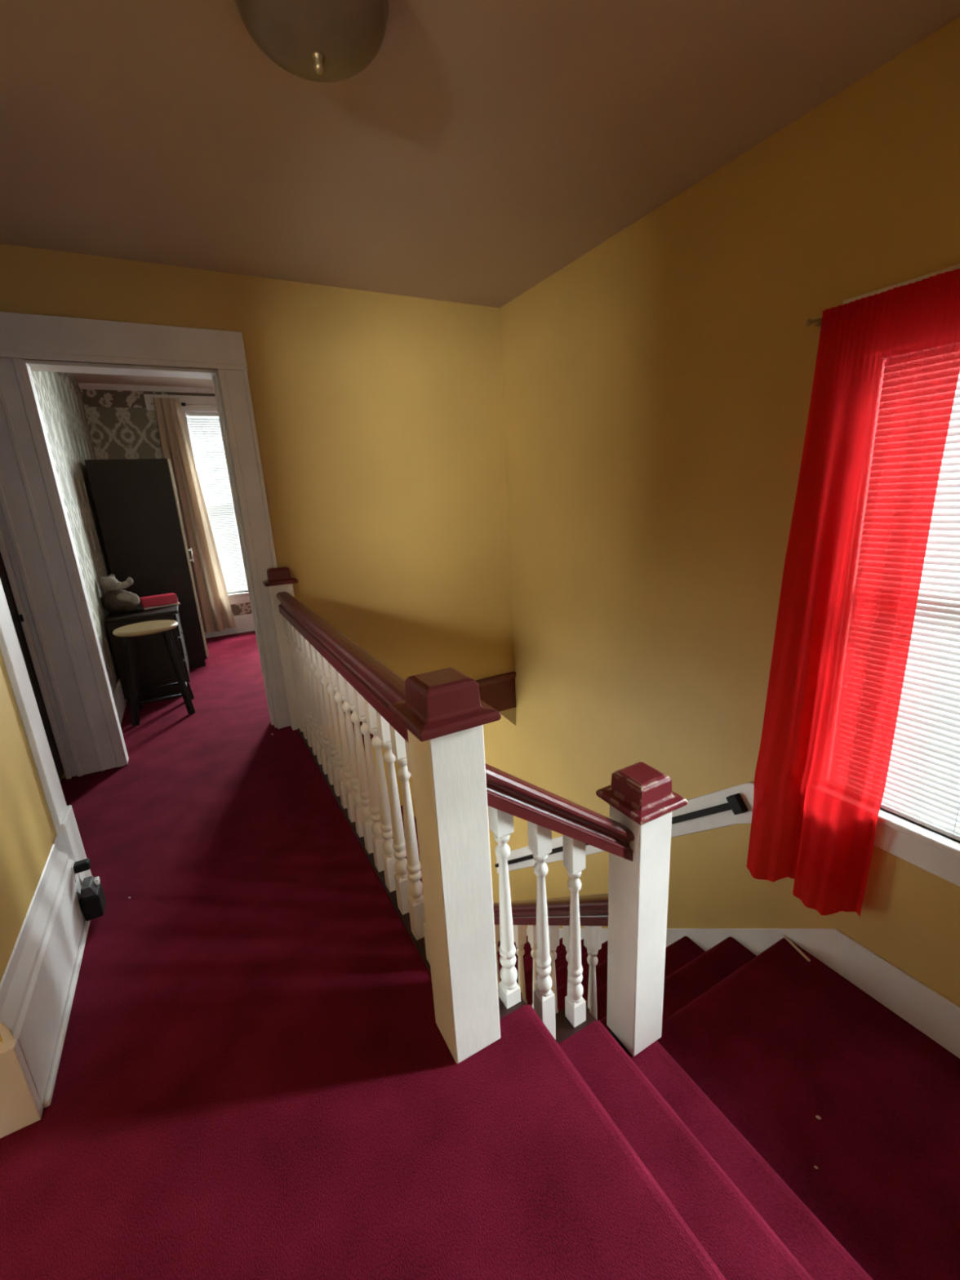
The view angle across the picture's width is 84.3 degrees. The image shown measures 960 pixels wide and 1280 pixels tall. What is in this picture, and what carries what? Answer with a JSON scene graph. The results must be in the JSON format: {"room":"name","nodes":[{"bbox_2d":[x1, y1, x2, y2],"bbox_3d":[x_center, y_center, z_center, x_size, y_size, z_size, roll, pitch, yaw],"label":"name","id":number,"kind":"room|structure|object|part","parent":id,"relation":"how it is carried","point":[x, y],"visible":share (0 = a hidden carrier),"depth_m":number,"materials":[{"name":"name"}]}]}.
{"room":"stair landing","nodes":[
{"label":"stair landing","id":0,"kind":"room"},
{"bbox_2d":[0,650,56,1041],"bbox_3d":[-0.923,0.019,0.445,0.122,2.512,5.040,-11,17,-27],"label":"wall","id":1,"kind":"structure","parent":0,"point":[28,834],"depth_m":1.51,"materials":[{"name":"yellow paint"}]},
{"bbox_2d":[0,835,90,1137],"bbox_3d":[-1.268,0.893,1.483,0.160,0.319,0.760,-11,17,-27],"label":"baseboard","id":2,"kind":"structure","parent":1,"relation":"attached to","point":[38,983],"depth_m":1.36,"materials":[{"name":"white wood"}]},
{"bbox_2d":[0,551,92,885],"bbox_3d":[-1.880,-0.314,2.032,0.296,2.420,1.273,-11,17,-27],"label":"door frame","id":3,"kind":"structure","parent":1,"relation":"in","point":[14,648],"depth_m":1.77,"materials":[{"name":"white wood"}]},
{"bbox_3d":[-1.554,-0.206,1.572,0.160,2.420,0.131,-11,17,-27],"label":"casing","id":4,"kind":"part","parent":3,"relation":"part of","materials":[{"name":"white wood"}]},
{"bbox_2d":[71,859,78,882],"bbox_3d":[-1.378,0.785,1.804,0.003,0.059,0.046,-11,17,-27],"label":"outlet plate","id":5,"kind":"object","parent":1,"relation":"attached to","point":[74,867],"depth_m":1.79,"materials":[{"name":"white plastic"}]},
{"bbox_2d":[71,857,91,882],"bbox_3d":[-1.359,0.781,1.814,0.046,0.059,0.046,-11,17,-27],"label":"plug","id":6,"kind":"object","parent":1,"relation":"attached to","point":[77,867],"visible":1,"depth_m":1.80,"materials":[{"name":"black plastic"}]},
{"bbox_2d":[80,875,106,920],"bbox_3d":[-1.337,0.885,1.824,0.058,0.122,0.080,-11,17,-27],"label":"plug adapter","id":7,"kind":"object","parent":1,"relation":"attached to","point":[92,900],"visible":1,"depth_m":1.80,"materials":[{"name":"black plastic"}]},
{"bbox_3d":[-1.337,0.843,1.814,0.042,0.035,0.070,-11,17,-27],"label":"plate","id":8,"kind":"part","parent":7,"relation":"part of","materials":[{"name":"black plastic"}]},
{"bbox_2d":[31,370,119,693],"bbox_3d":[-2.938,-0.819,3.916,0.100,2.512,2.900,-11,17,-27],"label":"wall","id":9,"kind":"structure","parent":0,"point":[63,411],"depth_m":3.70,"materials":[{"name":"paper"}]},
{"bbox_2d":[57,372,83,401],"bbox_3d":[-2.952,-1.946,3.629,0.004,0.115,2.890,-11,17,-27],"label":"trim","id":10,"kind":"structure","parent":9,"relation":"attached to","point":[65,376],"depth_m":4.40,"materials":[{"name":"wood"}]},
{"bbox_2d":[112,678,127,725],"bbox_3d":[-2.819,0.291,4.240,0.018,0.190,2.880,-11,17,-27],"label":"baseboard","id":11,"kind":"structure","parent":9,"relation":"attached to","point":[120,702],"depth_m":3.65,"materials":[{"name":"white wood"}]},
{"bbox_2d":[84,406,402,805],"bbox_3d":[-2.336,-0.038,6.226,3.820,5.299,0.130,-11,17,-27],"label":"wall","id":12,"kind":"structure","parent":0,"point":[116,433],"depth_m":5.09,"materials":[{"name":"paper"}]},
{"bbox_2d":[78,382,214,393],"bbox_3d":[-2.249,-2.586,5.553,3.200,0.045,0.050,-11,17,-27],"label":"trim","id":13,"kind":"structure","parent":12,"relation":"attached to","point":[82,385],"depth_m":5.05,"materials":[{"name":"white wood"}]},
{"bbox_2d":[80,389,215,408],"bbox_3d":[-2.255,-2.502,5.596,3.200,0.155,0.004,-11,17,-27],"label":"trim","id":14,"kind":"structure","parent":12,"relation":"attached to","point":[91,397],"depth_m":5.00,"materials":[{"name":"paper"}]},
{"bbox_2d":[143,394,250,604],"bbox_3d":[-2.704,-1.442,5.660,1.115,2.113,0.160,-11,17,-27],"label":"window","id":15,"kind":"structure","parent":12,"relation":"in","point":[242,597],"depth_m":5.30,"materials":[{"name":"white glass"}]},
{"bbox_3d":[-2.735,-2.375,5.342,1.095,0.144,0.026,-11,17,-27],"label":"head casing","id":16,"kind":"part","parent":15,"relation":"part of","materials":[{"name":"white wood"}]},
{"bbox_2d":[151,402,216,405],"bbox_3d":[-2.694,-2.359,5.328,1.060,0.024,0.044,-11,17,-27],"label":"curtain rod","id":17,"kind":"object","parent":15,"relation":"attached to","point":[182,403],"visible":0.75,"depth_m":5.25,"materials":[{"name":"black metal"}]},
{"bbox_2d":[153,397,235,632],"bbox_3d":[-2.929,-1.210,5.431,0.425,2.335,0.077,-11,17,-27],"label":"curtain","id":18,"kind":"object","parent":17,"relation":"hanging from","point":[215,611],"visible":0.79,"depth_m":5.43,"materials":[{"name":"white fabric"}]},
{"bbox_3d":[-2.600,-1.431,5.651,0.905,1.860,0.020,-11,17,-27],"label":"casing","id":19,"kind":"part","parent":15,"relation":"part of","materials":[{"name":"white wood"}]},
{"bbox_3d":[-2.683,-1.894,5.633,0.621,0.950,0.030,-11,17,-27],"label":"sash","id":20,"kind":"part","parent":15,"relation":"part of","materials":[{"name":"white wood"}]},
{"bbox_2d":[186,413,248,593],"bbox_3d":[-2.620,-1.436,5.686,0.613,1.839,0.028,-11,17,-27],"label":"window blind","id":21,"kind":"object","parent":15,"relation":"attached to","point":[206,435],"visible":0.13,"depth_m":5.58,"materials":[{"name":"white plastic"}]},
{"bbox_3d":[-2.773,-1.398,5.593,0.002,1.815,0.002,6,18,31],"label":"ladder cord","id":22,"kind":"part","parent":21,"relation":"part of","materials":[{"name":"white fabric"}]},
{"bbox_3d":[-2.571,-0.558,5.926,0.613,0.016,0.022,-11,17,-27],"label":"rail","id":23,"kind":"part","parent":21,"relation":"part of","materials":[{"name":"white plastic"}]},
{"bbox_3d":[-2.579,-0.534,5.951,0.945,0.028,0.160,-11,17,-27],"label":"sill","id":24,"kind":"part","parent":15,"relation":"part of","materials":[{"name":"white wood"}]},
{"bbox_2d":[204,613,254,638],"bbox_3d":[-2.129,-0.285,6.197,3.200,0.195,0.018,-11,17,-27],"label":"baseboard","id":25,"kind":"structure","parent":12,"relation":"attached to","point":[243,623],"depth_m":5.90,"materials":[{"name":"white wood"}]},
{"bbox_2d":[230,602,252,615],"bbox_3d":[-1.791,-0.515,6.341,2.400,0.125,0.004,-11,17,-27],"label":"trim","id":26,"kind":"structure","parent":12,"relation":"attached to","point":[240,608],"depth_m":5.89,"materials":[{"name":"paper"}]},
{"bbox_2d":[0,243,513,778],"bbox_3d":[-1.655,-0.616,2.913,4.163,2.512,0.130,-11,17,-27],"label":"wall","id":27,"kind":"structure","parent":0,"point":[379,417],"depth_m":3.27,"materials":[{"name":"yellow paint"}]},
{"bbox_2d":[0,311,290,779],"bbox_3d":[-1.785,-0.457,2.882,1.252,2.236,0.206,-11,17,-27],"label":"door frame","id":28,"kind":"structure","parent":27,"relation":"in","point":[37,548],"depth_m":2.67,"materials":[{"name":"white wood"}]},
{"bbox_3d":[-2.239,-0.107,2.592,0.012,0.035,0.003,-11,17,-27],"label":"strike plate","id":29,"kind":"part","parent":28,"relation":"part of","materials":[{"name":"black metal"}]},
{"bbox_3d":[-2.241,-0.251,2.575,0.048,2.050,0.030,-11,17,-27],"label":"stop moulding","id":30,"kind":"part","parent":28,"relation":"part of","materials":[{"name":"white wood"}]},
{"bbox_3d":[-2.124,-0.273,2.634,0.215,2.050,0.034,-11,17,-27],"label":"casing","id":31,"kind":"part","parent":28,"relation":"part of","materials":[{"name":"white wood"}]},
{"bbox_3d":[-1.799,-1.426,2.540,1.252,0.186,0.032,-11,17,-27],"label":"head casing","id":32,"kind":"part","parent":28,"relation":"part of","materials":[{"name":"white wood"}]},
{"bbox_3d":[-1.258,-0.444,3.083,0.143,2.050,0.034,-11,17,-27],"label":"casing","id":33,"kind":"part","parent":28,"relation":"part of","materials":[{"name":"white wood"}]},
{"bbox_2d":[297,728,431,973],"bbox_3d":[-0.565,0.908,2.429,0.082,0.296,2.375,-11,17,-27],"label":"trim","id":34,"kind":"structure","parent":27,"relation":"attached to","point":[420,944],"depth_m":1.96,"materials":[{"name":"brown wood"}]},
{"bbox_2d":[275,591,430,964],"bbox_3d":[-0.599,0.358,2.262,0.070,0.856,2.188,-11,17,-27],"label":"railing","id":35,"kind":"object","parent":34,"relation":"on","point":[325,661],"visible":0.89,"depth_m":1.93,"materials":[{"name":"red paint"}]},
{"bbox_3d":[-0.619,0.003,2.165,0.070,0.120,2.188,-11,17,-27],"label":"handrail","id":36,"kind":"part","parent":35,"relation":"part of","materials":[{"name":"red paint"}]},
{"bbox_2d":[344,671,515,748],"bbox_3d":[-0.408,0.525,3.800,1.571,0.294,0.034,-11,17,-27],"label":"trim","id":37,"kind":"structure","parent":27,"relation":"attached to","point":[498,691],"depth_m":4.08,"materials":[{"name":"red paint"}]},
{"bbox_2d":[0,631,725,1279],"bbox_3d":[-0.829,0.899,2.491,4.700,0.270,8.070,-11,17,-27],"label":"floor","id":38,"kind":"structure","parent":0,"point":[258,1077],"depth_m":1.26,"materials":[{"name":"red carpet"}]},
{"bbox_2d":[84,458,208,668],"bbox_3d":[-2.837,-0.634,4.646,0.605,1.760,0.570,-11,17,-27],"label":"wardrobe","id":39,"kind":"object","parent":38,"relation":"on","point":[135,500],"visible":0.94,"depth_m":4.32,"materials":[{"name":"brown wood"}]},
{"bbox_3d":[-2.542,-0.683,4.634,0.019,1.680,0.280,-11,17,-27],"label":"door","id":40,"kind":"part","parent":39,"relation":"part of","materials":[{"name":"black wood"}]},
{"bbox_3d":[-2.569,-0.751,4.717,0.032,0.120,0.012,-11,17,-27],"label":"handle","id":41,"kind":"part","parent":39,"relation":"part of","materials":[{"name":"metal"}]},
{"bbox_2d":[105,596,190,702],"bbox_3d":[-2.560,0.059,4.167,0.445,0.648,0.740,-11,17,-27],"label":"desk","id":42,"kind":"object","parent":38,"relation":"on","point":[155,668],"visible":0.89,"depth_m":3.87,"materials":[{"name":"brown wood"}]},
{"bbox_2d":[99,573,139,613],"bbox_3d":[-2.631,-0.340,3.868,0.244,0.287,0.212,-11,17,-27],"label":"plush toy","id":43,"kind":"object","parent":42,"relation":"on","point":[117,600],"visible":1,"depth_m":3.81,"materials":[{"name":"beige fur"}]},
{"bbox_3d":[-2.561,-0.412,3.835,0.099,0.076,0.042,-11,17,-27],"label":"arm","id":44,"kind":"part","parent":43,"relation":"part of","materials":[{"name":"white fur"}]},
{"bbox_3d":[-2.547,-0.297,3.841,0.138,0.104,0.068,-11,17,-27],"label":"leg","id":45,"kind":"part","parent":43,"relation":"part of","materials":[{"name":"white fur"}]},
{"bbox_2d":[139,592,180,609],"bbox_3d":[-2.450,-0.299,4.061,0.248,0.085,0.110,-16,20,-38],"label":"box","id":46,"kind":"object","parent":42,"relation":"on","point":[166,599],"visible":0.98,"depth_m":4.02,"materials":[{"name":"red cardboard"}]},
{"bbox_3d":[-2.399,-0.176,4.201,0.018,0.165,0.660,-11,17,-27],"label":"drawer","id":47,"kind":"part","parent":42,"relation":"part of","materials":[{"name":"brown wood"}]},
{"bbox_3d":[-2.390,-0.002,4.248,0.018,0.165,0.660,-11,17,-27],"label":"drawer","id":48,"kind":"part","parent":42,"relation":"part of","materials":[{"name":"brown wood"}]},
{"bbox_3d":[-2.380,0.171,4.296,0.018,0.165,0.660,-11,17,-27],"label":"drawer","id":49,"kind":"part","parent":42,"relation":"part of","materials":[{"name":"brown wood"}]},
{"bbox_2d":[112,619,195,725],"bbox_3d":[-2.220,0.204,3.631,0.376,0.619,0.376,-11,17,-27],"label":"wooden stool","id":50,"kind":"object","parent":38,"relation":"on","point":[128,632],"visible":1,"depth_m":3.54,"materials":[{"name":"brown wood"}]},
{"bbox_3d":[-2.272,0.268,3.457,0.034,0.594,0.115,1,16,16],"label":"leg","id":51,"kind":"part","parent":50,"relation":"part of","materials":[{"name":"black wood"}]},
{"bbox_3d":[-2.404,0.211,3.689,0.115,0.594,0.034,1,16,16],"label":"leg","id":52,"kind":"part","parent":50,"relation":"part of","materials":[{"name":"black wood"}]},
{"bbox_3d":[-2.235,-0.080,3.554,0.376,0.029,0.376,-11,17,-27],"label":"seat","id":53,"kind":"part","parent":50,"relation":"part of","materials":[{"name":"brown wood"}]},
{"bbox_3d":[-2.034,0.221,3.580,0.115,0.594,0.034,1,16,16],"label":"leg","id":54,"kind":"part","parent":50,"relation":"part of","materials":[{"name":"black wood"}]},
{"bbox_3d":[-2.166,0.165,3.812,0.034,0.594,0.115,1,16,16],"label":"leg","id":55,"kind":"part","parent":50,"relation":"part of","materials":[{"name":"black wood"}]},
{"bbox_2d":[262,566,299,730],"bbox_3d":[-1.139,0.065,3.195,0.182,0.997,0.097,-11,17,-27],"label":"newel post","id":56,"kind":"object","parent":38,"relation":"on","point":[279,579],"visible":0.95,"depth_m":3.13,"materials":[{"name":"red paint"}]},
{"bbox_2d":[388,666,501,1063],"bbox_3d":[-0.058,0.548,1.254,0.184,0.976,0.184,-11,17,-27],"label":"newel post","id":57,"kind":"object","parent":38,"relation":"on","point":[443,713],"visible":1,"depth_m":1.18,"materials":[{"name":"red paint"}]},
{"bbox_2d":[391,805,500,942],"bbox_3d":[-0.439,3.453,3.331,3.063,0.100,8.070,-11,17,-27],"label":"floor","id":58,"kind":"structure","parent":0,"point":[402,809],"depth_m":6.87,"materials":[{"name":"red carpet"}]},
{"bbox_2d":[497,936,756,1031],"bbox_3d":[0.390,2.232,3.423,1.088,2.114,2.715,-11,17,-27],"label":"flight","id":59,"kind":"object","parent":58,"relation":"on","point":[690,971],"visible":0.09,"depth_m":2.60,"materials":[{"name":"red carpet"}]},
{"bbox_2d":[493,893,608,1020],"bbox_3d":[-0.055,1.945,3.140,0.126,2.864,2.463,-11,17,-27],"label":"stair railing","id":60,"kind":"object","parent":59,"relation":"on","point":[593,908],"visible":0.16,"depth_m":2.08,"materials":[{"name":"red paint"}]},
{"bbox_3d":[-0.047,1.532,2.968,0.070,1.978,2.333,-11,17,-27],"label":"handrail","id":61,"kind":"part","parent":60,"relation":"part of","materials":[{"name":"red paint"}]},
{"bbox_2d":[0,0,959,387],"bbox_3d":[-0.940,-1.735,1.866,4.850,0.120,8.200,-11,17,-27],"label":"ceiling","id":62,"kind":"structure","parent":0,"point":[485,148],"depth_m":1.72,"materials":[{"name":"paint"}]},
{"bbox_2d":[234,0,388,82],"bbox_3d":[-0.388,-1.441,1.246,0.352,0.177,0.352,-11,17,-27],"label":"ceiling light","id":63,"kind":"object","parent":62,"relation":"attached to","point":[319,41],"visible":1,"depth_m":1.22,"materials":[{"name":"beige glass"}]},
{"bbox_2d":[406,16,959,1006],"bbox_3d":[0.522,0.450,3.865,0.140,5.299,6.850,-11,17,-27],"label":"wall","id":64,"kind":"structure","parent":0,"point":[657,384],"depth_m":2.44,"materials":[{"name":"yellow paint"}]},
{"bbox_2d":[499,707,515,725],"bbox_3d":[0.208,0.621,4.201,0.162,0.163,0.015,-11,17,-27],"label":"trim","id":65,"kind":"structure","parent":64,"relation":"attached to","point":[509,714],"depth_m":4.20,"materials":[{"name":"paint"}]},
{"bbox_2d":[494,782,754,873],"bbox_3d":[0.701,1.438,3.682,0.054,2.154,2.501,-11,17,-27],"label":"wall handrail","id":66,"kind":"object","parent":64,"relation":"attached to","point":[731,806],"visible":0.51,"depth_m":2.67,"materials":[{"name":"black wood"}]},
{"bbox_2d":[525,928,959,1058],"bbox_3d":[1.202,2.267,3.081,0.009,2.536,3.850,-11,17,-27],"label":"baseboard","id":67,"kind":"structure","parent":64,"relation":"attached to","point":[932,1014],"depth_m":2.10,"materials":[{"name":"white wood"}]},
{"bbox_2d":[804,316,822,327],"bbox_3d":[1.494,-0.932,1.217,0.088,0.040,1.453,-11,17,-27],"label":"curtain rod","id":68,"kind":"object","parent":64,"relation":"attached to","point":[808,322],"visible":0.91,"depth_m":1.79,"materials":[{"name":"gold metal"}]},
{"bbox_3d":[1.464,-0.934,1.200,0.012,0.012,1.415,-11,17,-27],"label":"rod","id":69,"kind":"part","parent":68,"relation":"part of","materials":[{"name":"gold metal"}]},
{"bbox_2d":[746,268,959,916],"bbox_3d":[1.267,0.009,1.892,0.099,2.200,0.474,-12,18,-30],"label":"curtain","id":70,"kind":"object","parent":68,"relation":"hanging from","point":[887,368],"visible":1,"depth_m":1.82,"materials":[{"name":"red fabric"}]},
{"bbox_2d":[843,263,959,886],"bbox_3d":[1.504,-0.142,1.699,0.185,1.890,0.830,-11,17,-27],"label":"window","id":71,"kind":"structure","parent":64,"relation":"in","point":[938,855],"depth_m":1.82,"materials":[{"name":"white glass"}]},
{"bbox_3d":[1.405,-0.965,1.444,0.026,0.161,0.790,-11,17,-27],"label":"head casing","id":72,"kind":"part","parent":71,"relation":"part of","materials":[{"name":"wood"}]},
{"bbox_3d":[1.547,0.643,1.914,0.185,0.028,0.830,-11,17,-27],"label":"sill","id":73,"kind":"part","parent":71,"relation":"part of","materials":[{"name":"white wood"}]},
{"bbox_2d":[880,371,959,840],"bbox_3d":[1.480,-0.125,1.690,0.028,1.574,0.528,-11,17,-27],"label":"window blind","id":74,"kind":"object","parent":71,"relation":"attached to","point":[922,786],"visible":0.33,"depth_m":1.75,"materials":[{"name":"white plastic"}]},
{"bbox_3d":[1.522,0.625,1.895,0.022,0.016,0.528,-11,17,-27],"label":"rail","id":75,"kind":"part","parent":74,"relation":"part of","materials":[{"name":"white plastic"}]},
{"bbox_3d":[1.537,-0.090,1.566,0.002,1.550,0.002,-11,17,-27],"label":"ladder cord","id":76,"kind":"part","parent":74,"relation":"part of","materials":[{"name":"white fabric"}]},
{"bbox_2d":[657,937,959,1279],"bbox_3d":[1.294,1.662,1.581,1.002,0.200,1.457,-11,17,-27],"label":"floor","id":77,"kind":"structure","parent":0,"point":[784,1041],"depth_m":1.76,"materials":[{"name":"red carpet"}]},
{"bbox_2d":[497,988,872,1279],"bbox_3d":[0.620,1.515,1.130,0.602,0.891,1.392,-11,17,-27],"label":"flight","id":78,"kind":"object","parent":77,"relation":"on","point":[752,1225],"visible":0.49,"depth_m":1.32,"materials":[{"name":"red carpet"}]},
{"bbox_2d":[484,763,634,1039],"bbox_3d":[0.216,0.699,1.461,0.487,0.978,0.070,-11,17,-27],"label":"stair railing","id":79,"kind":"object","parent":78,"relation":"on","point":[544,811],"visible":1,"depth_m":1.42,"materials":[{"name":"red paint"}]},
{"bbox_3d":[0.203,0.454,1.394,0.487,0.467,0.070,-11,17,-27],"label":"handrail","id":80,"kind":"part","parent":79,"relation":"part of","materials":[{"name":"red paint"}]},
{"bbox_2d":[595,761,687,1056],"bbox_3d":[0.493,0.853,1.664,0.184,0.973,0.184,-11,17,-27],"label":"newel post","id":81,"kind":"object","parent":78,"relation":"on","point":[641,797],"visible":1,"depth_m":1.60,"materials":[{"name":"red paint"}]},
{"bbox_3d":[0.496,0.897,1.676,0.128,0.881,0.128,-11,17,-27],"label":"post","id":82,"kind":"part","parent":81,"relation":"part of","materials":[{"name":"white wood"}]},
{"bbox_2d":[782,934,810,961],"bbox_3d":[1.384,1.347,2.320,0.012,0.004,0.142,-7,16,-12],"label":"wooden stick","id":83,"kind":"object","parent":77,"relation":"on","point":[806,957],"visible":1,"depth_m":2.31,"materials":[{"name":"brown wood"}]}
]}

